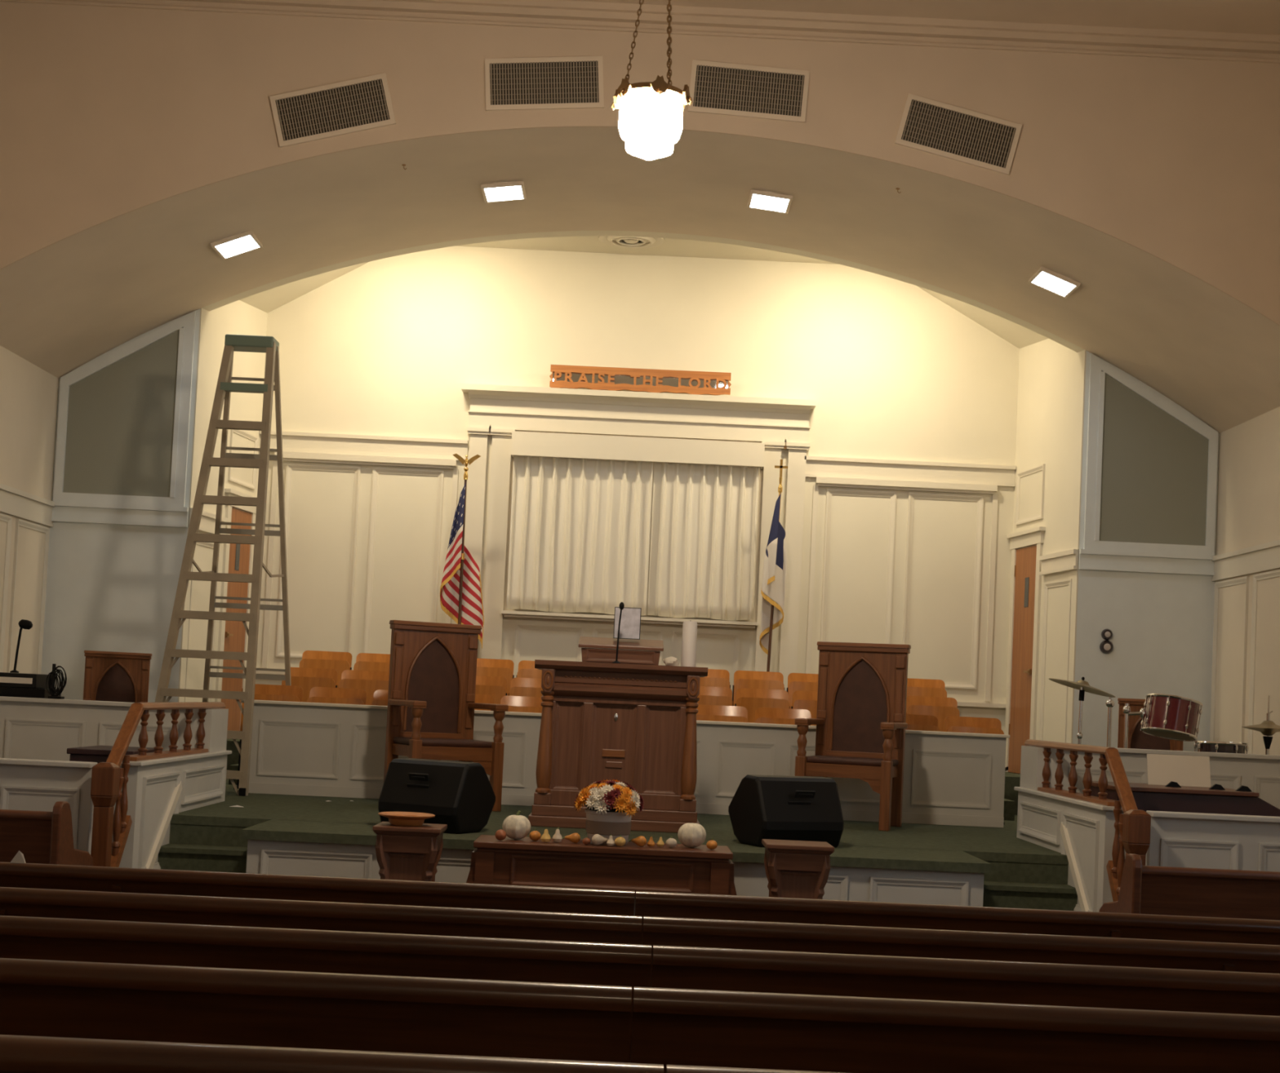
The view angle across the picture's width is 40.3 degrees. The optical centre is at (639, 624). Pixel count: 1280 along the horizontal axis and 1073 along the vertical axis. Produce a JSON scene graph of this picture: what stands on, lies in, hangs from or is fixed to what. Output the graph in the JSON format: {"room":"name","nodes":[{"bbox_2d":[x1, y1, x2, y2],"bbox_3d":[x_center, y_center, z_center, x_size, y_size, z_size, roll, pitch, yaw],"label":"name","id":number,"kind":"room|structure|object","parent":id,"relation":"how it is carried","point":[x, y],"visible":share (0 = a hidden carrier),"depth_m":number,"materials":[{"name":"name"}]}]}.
{"room":"church sanctuary","nodes":[
{"label":"church sanctuary","id":0,"kind":"room"},
{"bbox_2d":[0,345,58,674],"bbox_3d":[-5.140,-1.566,5.384,0.245,6.860,19.700,3,-3,0],"label":"wall","id":1,"kind":"structure","parent":0,"point":[28,393],"depth_m":14.55,"materials":[{"name":"beige paint"}]},
{"bbox_2d":[0,696,186,761],"bbox_3d":[-4.177,1.204,11.960,2.100,1.395,0.135,3,-3,0],"label":"wall","id":2,"kind":"structure","parent":0,"point":[31,728],"depth_m":11.95,"materials":[{"name":"white paint"}]},
{"bbox_2d":[0,672,61,698],"bbox_3d":[-4.559,0.757,12.294,0.800,0.840,0.360,3,-3,0],"label":"rack","id":3,"kind":"object","parent":2,"relation":"on","point":[11,685],"visible":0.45,"depth_m":12.13,"materials":[{"name":"black plastic"}]},
{"bbox_2d":[40,308,199,702],"bbox_3d":[-4.577,-0.291,15.258,1.200,5.029,0.230,3,-3,0],"label":"wall","id":4,"kind":"structure","parent":0,"point":[125,416],"depth_m":15.21,"materials":[{"name":"paint"}]},
{"bbox_2d":[53,311,195,506],"bbox_3d":[-4.506,-1.913,15.251,1.140,1.733,0.045,3,-2,0],"label":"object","id":5,"kind":"structure","parent":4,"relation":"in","point":[125,416],"depth_m":15.24,"materials":[{"name":"paint"}]},
{"bbox_2d":[111,708,231,869],"bbox_3d":[-3.011,1.236,11.239,0.195,1.375,2.310,3,-3,0],"label":"wall","id":6,"kind":"structure","parent":0,"point":[157,790],"depth_m":10.83,"materials":[{"name":"white paint"}]},
{"bbox_2d":[177,300,267,779],"bbox_3d":[-3.897,-0.608,16.118,0.216,5.800,1.815,2,-3,7],"label":"wall","id":7,"kind":"structure","parent":0,"point":[237,317],"depth_m":15.86,"materials":[{"name":"paint"}]},
{"bbox_2d":[221,507,252,731],"bbox_3d":[-3.806,-0.008,16.453,0.049,2.140,0.600,2,-3,7],"label":"door","id":8,"kind":"structure","parent":7,"relation":"in","point":[239,554],"depth_m":16.46,"materials":[{"name":"brown wood"}]},
{"bbox_2d":[255,245,1019,734],"bbox_3d":[-0.060,-0.746,16.923,8.200,6.500,0.350,3,-3,0],"label":"wall","id":9,"kind":"structure","parent":0,"point":[890,411],"depth_m":16.98,"materials":[{"name":"paint"}]},
{"bbox_2d":[506,455,653,616],"bbox_3d":[-0.577,-0.925,16.848,1.350,1.638,0.094,3,-3,0],"label":"curtain","id":10,"kind":"object","parent":9,"relation":"hanging from","point":[580,528],"visible":0.97,"depth_m":16.86,"materials":[{"name":"white fabric"}]},
{"bbox_2d":[549,364,731,395],"bbox_3d":[0.004,-2.362,16.889,1.762,0.236,0.045,3,-3,0],"label":"sign","id":11,"kind":"object","parent":9,"relation":"on","point":[562,376],"visible":1,"depth_m":16.88,"materials":[{"name":"brown wood"}]},
{"bbox_2d":[647,462,759,621],"bbox_3d":[0.620,-0.869,16.854,1.031,1.638,0.086,3,-3,0],"label":"curtain","id":12,"kind":"object","parent":9,"relation":"hanging from","point":[704,531],"visible":1,"depth_m":16.87,"materials":[{"name":"white fabric"}]},
{"bbox_2d":[0,0,1279,326],"bbox_3d":[0.081,-3.240,12.563,10.200,2.409,0.020,3,-3,0],"label":"wall","id":13,"kind":"structure","parent":0,"point":[107,113],"depth_m":12.57,"materials":[{"name":"paint"}]},
{"bbox_2d":[269,72,395,147],"bbox_3d":[-2.210,-3.703,12.542,0.917,0.575,0.026,3,-3,0],"label":"air vent","id":14,"kind":"object","parent":13,"relation":"in","point":[362,104],"visible":1,"depth_m":12.54,"materials":[{"name":"grey metal"}]},
{"bbox_2d":[484,55,604,111],"bbox_3d":[-0.690,-3.902,12.562,0.875,0.435,0.026,3,-3,0],"label":"air vent","id":15,"kind":"object","parent":13,"relation":"in","point":[569,82],"visible":1,"depth_m":12.56,"materials":[{"name":"grey metal"}]},
{"bbox_2d":[0,0,1279,63],"bbox_3d":[0.133,-4.360,12.552,10.200,0.170,0.100,3,-3,0],"label":"trim","id":16,"kind":"structure","parent":13,"relation":"attached to","point":[544,9],"depth_m":12.55,"materials":[{"name":"paint"}]},
{"bbox_2d":[687,59,809,122],"bbox_3d":[0.785,-3.848,12.571,0.867,0.415,0.026,3,-3,0],"label":"air vent","id":17,"kind":"object","parent":13,"relation":"in","point":[763,92],"visible":1,"depth_m":12.57,"materials":[{"name":"grey metal"}]},
{"bbox_2d":[894,93,1022,174],"bbox_3d":[2.297,-3.538,12.569,0.912,0.556,0.026,3,-3,0],"label":"air vent","id":18,"kind":"object","parent":13,"relation":"in","point":[926,125],"visible":1,"depth_m":12.56,"materials":[{"name":"grey metal"}]},
{"bbox_2d":[1084,0,1279,9],"bbox_3d":[0.141,-4.435,11.755,10.200,0.090,0.200,3,-3,0],"label":"ceiling","id":19,"kind":"structure","parent":13,"relation":"attached to","point":[1255,4],"depth_m":11.82,"materials":[{"name":"paint"}]},
{"bbox_2d":[0,127,1279,433],"bbox_3d":[0.053,-2.810,13.946,10.200,1.669,2.780,3,-3,0],"label":"ceiling","id":20,"kind":"structure","parent":0,"point":[68,303],"depth_m":13.78,"materials":[{"name":"paint"}]},
{"bbox_2d":[210,230,262,259],"bbox_3d":[-3.235,-3.045,13.991,0.325,0.148,0.420,3,-3,0],"label":"soffit light","id":21,"kind":"object","parent":20,"relation":"attached to","point":[246,242],"visible":1,"depth_m":13.95,"materials":[{"name":"beige plastic"}]},
{"bbox_2d":[480,181,526,203],"bbox_3d":[-1.096,-3.482,14.036,0.340,0.072,0.420,3,-3,0],"label":"soffit light","id":22,"kind":"object","parent":20,"relation":"attached to","point":[508,191],"visible":1,"depth_m":13.99,"materials":[{"name":"beige plastic"}]},
{"bbox_2d":[746,189,793,213],"bbox_3d":[1.045,-3.408,14.049,0.340,0.065,0.420,3,-3,0],"label":"soffit light","id":23,"kind":"object","parent":20,"relation":"attached to","point":[759,200],"visible":1,"depth_m":14.00,"materials":[{"name":"beige"}]},
{"bbox_2d":[1028,266,1080,298],"bbox_3d":[3.328,-2.748,14.008,0.325,0.147,0.420,3,-3,0],"label":"soffit light","id":24,"kind":"object","parent":20,"relation":"attached to","point":[1045,278],"visible":1,"depth_m":13.97,"materials":[{"name":"beige plastic"}]},
{"bbox_2d":[239,235,1048,348],"bbox_3d":[0.058,-3.193,16.305,8.400,1.160,1.540,3,-3,0],"label":"ceiling","id":25,"kind":"structure","parent":0,"point":[268,300],"depth_m":16.83,"materials":[{"name":"paint"}]},
{"bbox_2d":[598,235,663,248],"bbox_3d":[-0.083,-3.634,16.493,0.620,0.035,0.620,3,-3,0],"label":"ceiling vent","id":26,"kind":"object","parent":25,"relation":"in","point":[635,242],"visible":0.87,"depth_m":16.52,"materials":[{"name":"white metal"}]},
{"bbox_2d":[201,231,1132,376],"bbox_3d":[0.059,-3.116,15.440,10.200,2.409,0.180,3,-3,0],"label":"wall","id":27,"kind":"structure","parent":0,"point":[1051,336],"depth_m":15.44,"materials":[{"name":"paint"}]},
{"bbox_2d":[567,0,1279,35],"bbox_3d":[0.203,-4.879,4.267,10.600,0.150,17.100,3,-3,0],"label":"ceiling","id":28,"kind":"structure","parent":0,"point":[1073,12],"depth_m":12.35,"materials":[{"name":"paint"}]},
{"bbox_2d":[610,0,692,160],"bbox_3d":[0.097,-3.452,8.659,0.404,2.325,0.412,3,-3,0],"label":"pendant lamp","id":29,"kind":"object","parent":28,"relation":"hanging from","point":[651,115],"visible":1,"depth_m":8.50,"materials":[{"name":"white glass"}]},
{"bbox_2d":[1004,338,1086,815],"bbox_3d":[3.756,-0.252,16.161,0.216,5.800,1.815,3,-3,-8],"label":"wall","id":30,"kind":"structure","parent":0,"point":[1050,424],"depth_m":15.95,"materials":[{"name":"paint"}]},
{"bbox_2d":[1008,545,1036,773],"bbox_3d":[3.607,0.337,16.495,0.049,2.140,0.600,3,-3,-8],"label":"door","id":31,"kind":"structure","parent":30,"relation":"in","point":[1019,732],"depth_m":16.51,"materials":[{"name":"brown wood"}]},
{"bbox_2d":[1013,746,1125,912],"bbox_3d":[2.758,1.505,11.272,0.195,1.375,2.310,3,-3,0],"label":"wall","id":32,"kind":"structure","parent":0,"point":[1083,832],"depth_m":10.88,"materials":[{"name":"white paint"}]},
{"bbox_2d":[1072,351,1219,751],"bbox_3d":[4.413,0.127,15.308,1.200,5.029,0.230,3,-3,0],"label":"wall","id":33,"kind":"structure","parent":0,"point":[1150,473],"depth_m":15.26,"materials":[{"name":"paint"}]},
{"bbox_2d":[1083,353,1217,555],"bbox_3d":[4.494,-1.494,15.301,1.140,1.733,0.045,3,-2,0],"label":"wall panel","id":34,"kind":"object","parent":33,"relation":"in","point":[1150,465],"depth_m":15.29,"materials":[{"name":"paint"}]},
{"bbox_2d":[1061,747,1279,809],"bbox_3d":[3.914,1.580,12.005,2.100,1.395,0.135,3,-3,0],"label":"wall","id":35,"kind":"structure","parent":0,"point":[1260,774],"depth_m":11.99,"materials":[{"name":"white paint"}]},
{"bbox_2d":[1209,406,1279,755],"bbox_3d":[5.203,-1.085,5.442,0.245,6.860,19.700,3,-3,0],"label":"wall","id":36,"kind":"structure","parent":0,"point":[1246,651],"depth_m":14.43,"materials":[{"name":"beige paint"}]},
{"bbox_3d":[-0.114,1.707,6.181,10.600,0.862,21.500,3,-3,0],"label":"floor","id":37,"kind":"structure","parent":0,"visible":0},
{"bbox_2d":[0,801,93,866],"bbox_3d":[-3.868,1.337,9.169,1.790,0.915,0.625,3,-3,0],"label":"pew","id":38,"kind":"object","parent":37,"relation":"on","point":[42,837],"visible":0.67,"depth_m":8.96,"materials":[{"name":"brown wood"}]},
{"bbox_2d":[0,758,97,854],"bbox_3d":[-4.169,1.272,9.855,2.100,1.075,0.135,3,-3,0],"label":"wall","id":39,"kind":"structure","parent":37,"relation":"on","point":[25,784],"depth_m":9.84,"materials":[{"name":"white paint"}]},
{"bbox_2d":[66,745,154,852],"bbox_3d":[-3.348,1.342,11.027,0.410,1.115,0.680,3,-3,0],"label":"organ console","id":40,"kind":"object","parent":37,"relation":"on","point":[98,754],"visible":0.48,"depth_m":10.73},
{"bbox_2d":[90,702,225,867],"bbox_3d":[-3.016,1.204,11.046,0.124,1.421,2.720,3,-3,0],"label":"balustrade","id":41,"kind":"object","parent":37,"relation":"on","point":[108,779],"visible":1,"depth_m":10.00,"materials":[{"name":"brown wood"}]},
{"bbox_2d":[157,844,247,873],"bbox_3d":[-2.630,1.640,10.509,0.655,0.540,0.780,3,-3,0],"label":"carpeted steps","id":42,"kind":"structure","parent":37,"relation":"on","point":[171,856],"depth_m":10.67,"materials":[{"name":"green carpet"}]},
{"bbox_2d":[0,958,631,1063],"bbox_3d":[-2.022,0.973,3.333,3.978,0.910,0.625,3,-3,0],"label":"pew","id":43,"kind":"object","parent":37,"relation":"on","point":[38,997],"visible":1,"depth_m":3.12,"materials":[{"name":"brown wood"}]},
{"bbox_2d":[0,862,635,915],"bbox_3d":[-2.037,1.230,6.145,4.003,0.910,0.625,3,-3,0],"label":"pew","id":44,"kind":"object","parent":37,"relation":"on","point":[30,876],"visible":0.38,"depth_m":5.92,"materials":[{"name":"brown wood"}]},
{"bbox_2d":[0,887,642,945],"bbox_3d":[-2.020,1.129,5.028,4.015,0.910,0.625,3,-3,0],"label":"pew","id":45,"kind":"object","parent":37,"relation":"on","point":[14,902],"visible":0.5,"depth_m":4.80,"materials":[{"name":"brown wood"}]},
{"bbox_2d":[0,915,651,1063],"bbox_3d":[-2.006,1.051,4.171,4.027,0.910,0.625,3,-3,0],"label":"pew","id":46,"kind":"object","parent":37,"relation":"on","point":[27,938],"visible":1,"depth_m":3.95,"materials":[{"name":"brown wood"}]},
{"bbox_2d":[0,1035,663,1072],"bbox_3d":[-1.995,0.896,2.476,4.015,0.910,0.625,3,-3,0],"label":"pew","id":47,"kind":"object","parent":37,"relation":"on","point":[18,1054],"visible":1,"depth_m":2.24,"materials":[{"name":"brown wood"}]},
{"bbox_2d":[372,822,447,882],"bbox_3d":[-1.291,1.524,9.653,0.370,0.820,0.370,3,-3,0],"label":"pedestal","id":48,"kind":"object","parent":37,"relation":"on","point":[403,853],"visible":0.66,"depth_m":9.52,"materials":[{"name":"brown wood"}]},
{"bbox_2d":[466,835,737,896],"bbox_3d":[-0.219,1.608,9.738,1.500,0.760,0.480,3,-3,0],"label":"table","id":49,"kind":"object","parent":37,"relation":"on","point":[524,862],"visible":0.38,"depth_m":9.54,"materials":[{"name":"brown wood"}]},
{"bbox_2d":[573,779,644,845],"bbox_3d":[-0.175,1.047,9.763,0.397,0.361,0.404,3,-3,0],"label":"flower pot","id":50,"kind":"object","parent":49,"relation":"on","point":[611,806],"visible":0.99,"depth_m":9.65,"materials":[{"name":"multicoloured"}]},
{"bbox_2d":[168,779,1068,915],"bbox_3d":[-0.152,1.757,12.620,10.200,0.720,5.130,3,-3,0],"label":"platform","id":51,"kind":"object","parent":37,"relation":"on","point":[291,835],"visible":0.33,"depth_m":10.54,"materials":[{"name":"green carpet"}]},
{"bbox_2d":[83,650,151,702],"bbox_3d":[-4.345,0.750,14.360,0.566,1.054,0.514,3,-3,-12],"label":"chair","id":52,"kind":"object","parent":51,"relation":"on","point":[111,677],"visible":0.44,"depth_m":14.57,"materials":[{"name":"brown wood"}]},
{"bbox_2d":[155,334,291,796],"bbox_3d":[-3.211,-0.445,13.748,0.827,3.598,1.348,2,-3,6],"label":"step ladder","id":53,"kind":"object","parent":51,"relation":"on","point":[269,345],"visible":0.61,"depth_m":13.40,"materials":[{"name":"grey metal"}]},
{"bbox_2d":[233,684,302,789],"bbox_3d":[-2.957,0.901,13.894,0.482,0.840,0.328,3,-3,0],"label":"seat","id":54,"kind":"object","parent":51,"relation":"on","point":[262,692],"visible":0.36,"depth_m":14.03,"materials":[{"name":"orange wood"}]},
{"bbox_2d":[377,758,495,834],"bbox_3d":[-1.250,1.050,10.736,0.592,0.425,0.463,1,-3,28],"label":"floor monitor","id":55,"kind":"object","parent":51,"relation":"on","point":[460,796],"visible":0.97,"depth_m":10.56,"materials":[{"name":"black plastic"}]},
{"bbox_2d":[383,620,508,812],"bbox_3d":[-1.431,0.662,12.771,0.730,1.360,0.663,4,-3,-27],"label":"chair","id":56,"kind":"object","parent":51,"relation":"on","point":[432,704],"visible":0.92,"depth_m":12.93,"materials":[{"name":"brown wood"}]},
{"bbox_2d":[392,737,491,748],"bbox_3d":[-1.437,0.864,12.757,0.620,0.045,0.490,4,-3,-27],"label":"seat cushion","id":57,"kind":"object","parent":56,"relation":"on","point":[397,742],"depth_m":12.60,"materials":[{"name":"brown fabric"}]},
{"bbox_2d":[500,696,542,713],"bbox_3d":[-0.911,0.997,13.905,0.482,0.840,0.328,3,-3,0],"label":"seat","id":58,"kind":"object","parent":51,"relation":"on","point":[516,704],"visible":0.32,"depth_m":14.05,"materials":[{"name":"orange wood"}]},
{"bbox_2d":[528,659,707,833],"bbox_3d":[-0.148,0.812,11.675,1.130,1.085,0.680,3,-3,0],"label":"pulpit","id":59,"kind":"object","parent":51,"relation":"on","point":[651,748],"visible":0.98,"depth_m":11.44,"materials":[{"name":"brown wood"}]},
{"bbox_2d":[577,636,663,665],"bbox_3d":[-0.129,0.181,11.783,0.570,0.184,0.280,3,-3,0],"label":"lectern","id":60,"kind":"object","parent":59,"relation":"on","point":[604,654],"visible":0.8,"depth_m":11.66,"materials":[{"name":"brown wood"}]},
{"bbox_2d":[613,607,641,639],"bbox_3d":[-0.086,-0.008,11.811,0.180,0.214,0.060,3,-3,0],"label":"paper","id":61,"kind":"object","parent":60,"relation":"on","point":[630,622],"visible":1,"depth_m":11.81,"materials":[{"name":"paper"}]},
{"bbox_2d":[680,621,697,666],"bbox_3d":[0.333,0.134,11.788,0.100,0.322,0.100,3,-3,0],"label":"candle","id":62,"kind":"object","parent":59,"relation":"on","point":[689,628],"visible":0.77,"depth_m":11.75,"materials":[{"name":"white wax"}]},
{"bbox_2d":[226,738,1020,821],"bbox_3d":[-0.151,1.363,15.630,7.300,0.330,2.450,3,-3,0],"label":"choir riser","id":63,"kind":"object","parent":51,"relation":"on","point":[1011,780],"visible":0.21,"depth_m":15.32,"materials":[{"name":"green carpet"}]},
{"bbox_2d":[281,667,337,702],"bbox_3d":[-2.869,0.793,15.000,0.482,0.840,0.328,3,-3,0],"label":"seat","id":64,"kind":"object","parent":63,"relation":"on","point":[306,678],"visible":0.44,"depth_m":15.02,"materials":[{"name":"orange wood"}]},
{"bbox_2d":[299,650,351,688],"bbox_3d":[-2.894,0.661,15.907,0.482,0.840,0.328,3,-3,0],"label":"seat","id":65,"kind":"object","parent":63,"relation":"on","point":[340,662],"visible":0.48,"depth_m":15.93,"materials":[{"name":"orange wood"}]},
{"bbox_2d":[306,687,366,705],"bbox_3d":[-2.445,0.925,13.897,0.482,0.840,0.328,3,-3,0],"label":"seat","id":66,"kind":"object","parent":63,"relation":"on","point":[317,695],"visible":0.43,"depth_m":14.04,"materials":[{"name":"orange wood"}]},
{"bbox_2d":[338,670,389,705],"bbox_3d":[-2.379,0.816,15.003,0.482,0.840,0.328,3,-3,0],"label":"seat","id":67,"kind":"object","parent":63,"relation":"on","point":[371,682],"visible":0.38,"depth_m":15.02,"materials":[{"name":"orange wood"}]},
{"bbox_2d":[353,653,390,671],"bbox_3d":[-2.398,0.685,15.910,0.482,0.840,0.328,3,-3,0],"label":"seat","id":68,"kind":"object","parent":63,"relation":"on","point":[364,661],"visible":0.33,"depth_m":15.94,"materials":[{"name":"orange wood"}]},
{"bbox_2d":[440,453,484,648],"bbox_3d":[-1.684,-0.229,16.442,0.278,2.775,0.388,0,-3,43],"label":"flag","id":69,"kind":"object","parent":63,"relation":"on","point":[460,589],"visible":0.98,"depth_m":16.46,"materials":[{"name":"multicoloured fabric"}]},
{"bbox_2d":[475,675,506,704],"bbox_3d":[-1.400,0.862,15.009,0.482,0.840,0.328,3,-3,0],"label":"seat","id":70,"kind":"object","parent":63,"relation":"on","point":[495,686],"visible":0.29,"depth_m":15.04,"materials":[{"name":"orange wood"}]},
{"bbox_2d":[475,658,514,696],"bbox_3d":[-1.405,0.731,15.915,0.482,0.840,0.328,3,-3,0],"label":"seat","id":71,"kind":"object","parent":63,"relation":"on","point":[485,667],"visible":0.33,"depth_m":15.94,"materials":[{"name":"orange wood"}]},
{"bbox_2d":[697,686,733,706],"bbox_3d":[0.557,0.953,15.020,0.482,0.840,0.328,3,-3,0],"label":"seat","id":72,"kind":"object","parent":63,"relation":"on","point":[708,695],"visible":0.34,"depth_m":15.05,"materials":[{"name":"orange wood"}]},
{"bbox_2d":[732,671,784,706],"bbox_3d":[1.077,0.846,15.929,0.482,0.840,0.328,3,-3,0],"label":"seat","id":73,"kind":"object","parent":63,"relation":"on","point":[742,679],"visible":0.44,"depth_m":15.95,"materials":[{"name":"orange wood"}]},
{"bbox_2d":[734,688,790,723],"bbox_3d":[1.047,0.976,15.022,0.482,0.840,0.328,3,-3,0],"label":"seat","id":74,"kind":"object","parent":63,"relation":"on","point":[751,700],"visible":0.45,"depth_m":15.05,"materials":[{"name":"orange wood"}]},
{"bbox_2d":[759,459,787,671],"bbox_3d":[1.222,-0.138,16.461,0.293,2.865,0.280,3,-3,0],"label":"flag","id":75,"kind":"object","parent":63,"relation":"on","point":[775,560],"visible":1,"depth_m":16.44,"materials":[{"name":"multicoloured fabric"}]},
{"bbox_2d":[786,673,818,709],"bbox_3d":[1.574,0.869,15.932,0.482,0.840,0.328,3,-3,0],"label":"seat","id":76,"kind":"object","parent":63,"relation":"on","point":[796,682],"visible":0.25,"depth_m":15.96,"materials":[{"name":"orange wood"}]},
{"bbox_2d":[906,678,946,697],"bbox_3d":[2.567,0.916,15.937,0.482,0.840,0.328,3,-3,0],"label":"seat","id":77,"kind":"object","parent":63,"relation":"on","point":[915,687],"visible":0.38,"depth_m":15.96,"materials":[{"name":"orange wood"}]},
{"bbox_2d":[906,696,959,732],"bbox_3d":[2.515,1.044,15.030,0.482,0.840,0.328,3,-3,0],"label":"seat","id":78,"kind":"object","parent":63,"relation":"on","point":[940,708],"visible":0.33,"depth_m":15.05,"materials":[{"name":"orange wood"}]},
{"bbox_2d":[240,699,1009,827],"bbox_3d":[-0.125,1.076,13.486,5.940,0.717,0.120,3,-3,0],"label":"wall","id":79,"kind":"structure","parent":51,"relation":"on","point":[299,748],"depth_m":13.46,"materials":[{"name":"white paint"}]},
{"bbox_2d":[696,704,748,723],"bbox_3d":[0.623,1.068,13.914,0.482,0.840,0.328,3,-3,0],"label":"seat","id":80,"kind":"object","parent":51,"relation":"on","point":[705,713],"visible":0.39,"depth_m":14.06,"materials":[{"name":"orange wood"}]},
{"bbox_2d":[754,707,812,725],"bbox_3d":[1.135,1.092,13.917,0.482,0.840,0.328,3,-3,0],"label":"seat","id":81,"kind":"object","parent":51,"relation":"on","point":[762,715],"visible":0.33,"depth_m":14.06,"materials":[{"name":"orange wood"}]},
{"bbox_2d":[728,775,844,848],"bbox_3d":[0.909,1.153,10.799,0.592,0.425,0.463,4,-3,-26],"label":"floor monitor","id":82,"kind":"object","parent":51,"relation":"on","point":[770,807],"visible":0.99,"depth_m":10.62,"materials":[{"name":"black plastic"}]},
{"bbox_2d":[795,641,911,831],"bbox_3d":[1.571,0.806,12.874,0.730,1.360,0.663,2,-3,19],"label":"chair","id":83,"kind":"object","parent":51,"relation":"on","point":[860,720],"visible":0.98,"depth_m":13.08,"materials":[{"name":"brown wood"}]},
{"bbox_2d":[806,755,898,766],"bbox_3d":[1.560,1.008,12.860,0.620,0.045,0.490,2,-3,19],"label":"seat cushion","id":84,"kind":"object","parent":83,"relation":"on","point":[811,761],"depth_m":12.67,"materials":[{"name":"brown fabric"}]},
{"bbox_2d":[944,716,1008,825],"bbox_3d":[2.669,1.163,13.925,0.482,0.840,0.328,3,-3,0],"label":"seat","id":85,"kind":"object","parent":51,"relation":"on","point":[952,724],"visible":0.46,"depth_m":14.06,"materials":[{"name":"orange wood"}]},
{"bbox_2d":[1048,677,1115,744],"bbox_3d":[3.265,0.978,12.945,0.486,1.179,0.500,3,-3,0],"label":"crash cymbal","id":86,"kind":"object","parent":51,"relation":"on","point":[1083,686],"visible":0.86,"depth_m":12.96,"materials":[{"name":"brown metal"}]},
{"bbox_2d":[1117,698,1182,751],"bbox_3d":[4.172,1.138,14.208,0.566,1.054,0.514,2,-3,12],"label":"chair","id":87,"kind":"object","parent":51,"relation":"on","point":[1137,740],"visible":0.2,"depth_m":14.44,"materials":[{"name":"brown wood"}]},
{"bbox_2d":[1123,693,1202,748],"bbox_3d":[3.915,1.070,13.260,0.689,1.083,0.448,3,-3,0],"label":"tom drum","id":88,"kind":"object","parent":51,"relation":"on","point":[1167,717],"visible":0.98,"depth_m":13.14,"materials":[{"name":"red paint"}]},
{"bbox_2d":[1193,741,1248,754],"bbox_3d":[4.247,1.229,12.741,0.395,0.740,0.374,3,-3,0],"label":"snare drum","id":89,"kind":"object","parent":51,"relation":"on","point":[1202,746],"visible":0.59,"depth_m":12.62,"materials":[{"name":"black paint"}]},
{"bbox_2d":[665,1065,843,1072],"bbox_3d":[1.948,1.079,2.498,3.871,0.910,0.625,3,-3,0],"label":"pew","id":90,"kind":"object","parent":37,"relation":"on","point":[669,1068],"visible":1,"depth_m":2.26,"materials":[{"name":"brown wood"}]},
{"bbox_2d":[761,839,834,899],"bbox_3d":[0.857,1.624,9.665,0.370,0.820,0.370,3,-3,0],"label":"pedestal","id":91,"kind":"object","parent":37,"relation":"on","point":[794,869],"visible":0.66,"depth_m":9.53,"materials":[{"name":"brown wood"}]},
{"bbox_2d":[630,986,1279,1072],"bbox_3d":[1.921,1.156,3.355,3.908,0.910,0.625,3,-3,0],"label":"pew","id":92,"kind":"object","parent":37,"relation":"on","point":[670,1026],"visible":1,"depth_m":3.13,"materials":[{"name":"brown wood"}]},
{"bbox_2d":[635,891,1279,945],"bbox_3d":[1.905,1.414,6.167,3.883,0.910,0.625,3,-3,0],"label":"pew","id":93,"kind":"object","parent":37,"relation":"on","point":[656,904],"visible":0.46,"depth_m":5.93,"materials":[{"name":"brown wood"}]},
{"bbox_2d":[641,916,1279,987],"bbox_3d":[1.922,1.313,5.050,3.871,0.910,0.625,3,-3,0],"label":"pew","id":94,"kind":"object","parent":37,"relation":"on","point":[658,931],"visible":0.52,"depth_m":4.81,"materials":[{"name":"brown wood"}]},
{"bbox_2d":[650,945,1279,1016],"bbox_3d":[1.937,1.235,4.193,3.859,0.910,0.625,3,-3,0],"label":"pew","id":95,"kind":"object","parent":37,"relation":"on","point":[673,967],"visible":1,"depth_m":3.96,"materials":[{"name":"brown wood"}]},
{"bbox_2d":[982,881,1077,911],"bbox_3d":[2.332,1.871,10.537,0.690,0.540,0.780,3,-3,0],"label":"carpeted steps","id":96,"kind":"structure","parent":37,"relation":"on","point":[996,894],"depth_m":10.70,"materials":[{"name":"green carpet"}]},
{"bbox_2d":[1024,739,1151,902],"bbox_3d":[2.768,1.474,11.078,0.124,1.421,2.720,3,-3,0],"label":"balustrade","id":97,"kind":"object","parent":37,"relation":"on","point":[1134,826],"visible":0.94,"depth_m":10.19,"materials":[{"name":"brown wood"}]},
{"bbox_2d":[1089,781,1279,861],"bbox_3d":[3.443,1.615,10.892,1.190,1.185,0.750,3,-3,0],"label":"piano","id":98,"kind":"object","parent":37,"relation":"on","point":[1147,797],"visible":0.25,"depth_m":10.57,"materials":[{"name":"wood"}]},
{"bbox_2d":[1146,754,1210,787],"bbox_3d":[3.438,0.934,11.123,0.400,0.196,0.054,3,-3,0],"label":"sheet","id":99,"kind":"object","parent":98,"relation":"on","point":[1184,771],"visible":0.86,"depth_m":11.12,"materials":[{"name":"beige paper"}]},
{"bbox_2d":[1098,853,1279,920],"bbox_3d":[3.476,1.667,8.960,2.090,0.915,0.625,3,-3,0],"label":"pew","id":100,"kind":"object","parent":37,"relation":"on","point":[1144,890],"visible":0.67,"depth_m":8.74,"materials":[{"name":"brown wood"}]},
{"bbox_2d":[1145,810,1279,871],"bbox_3d":[3.922,1.649,9.900,2.100,1.075,0.135,3,-3,0],"label":"wall","id":101,"kind":"structure","parent":37,"relation":"on","point":[1177,839],"depth_m":9.88,"materials":[{"name":"white paint"}]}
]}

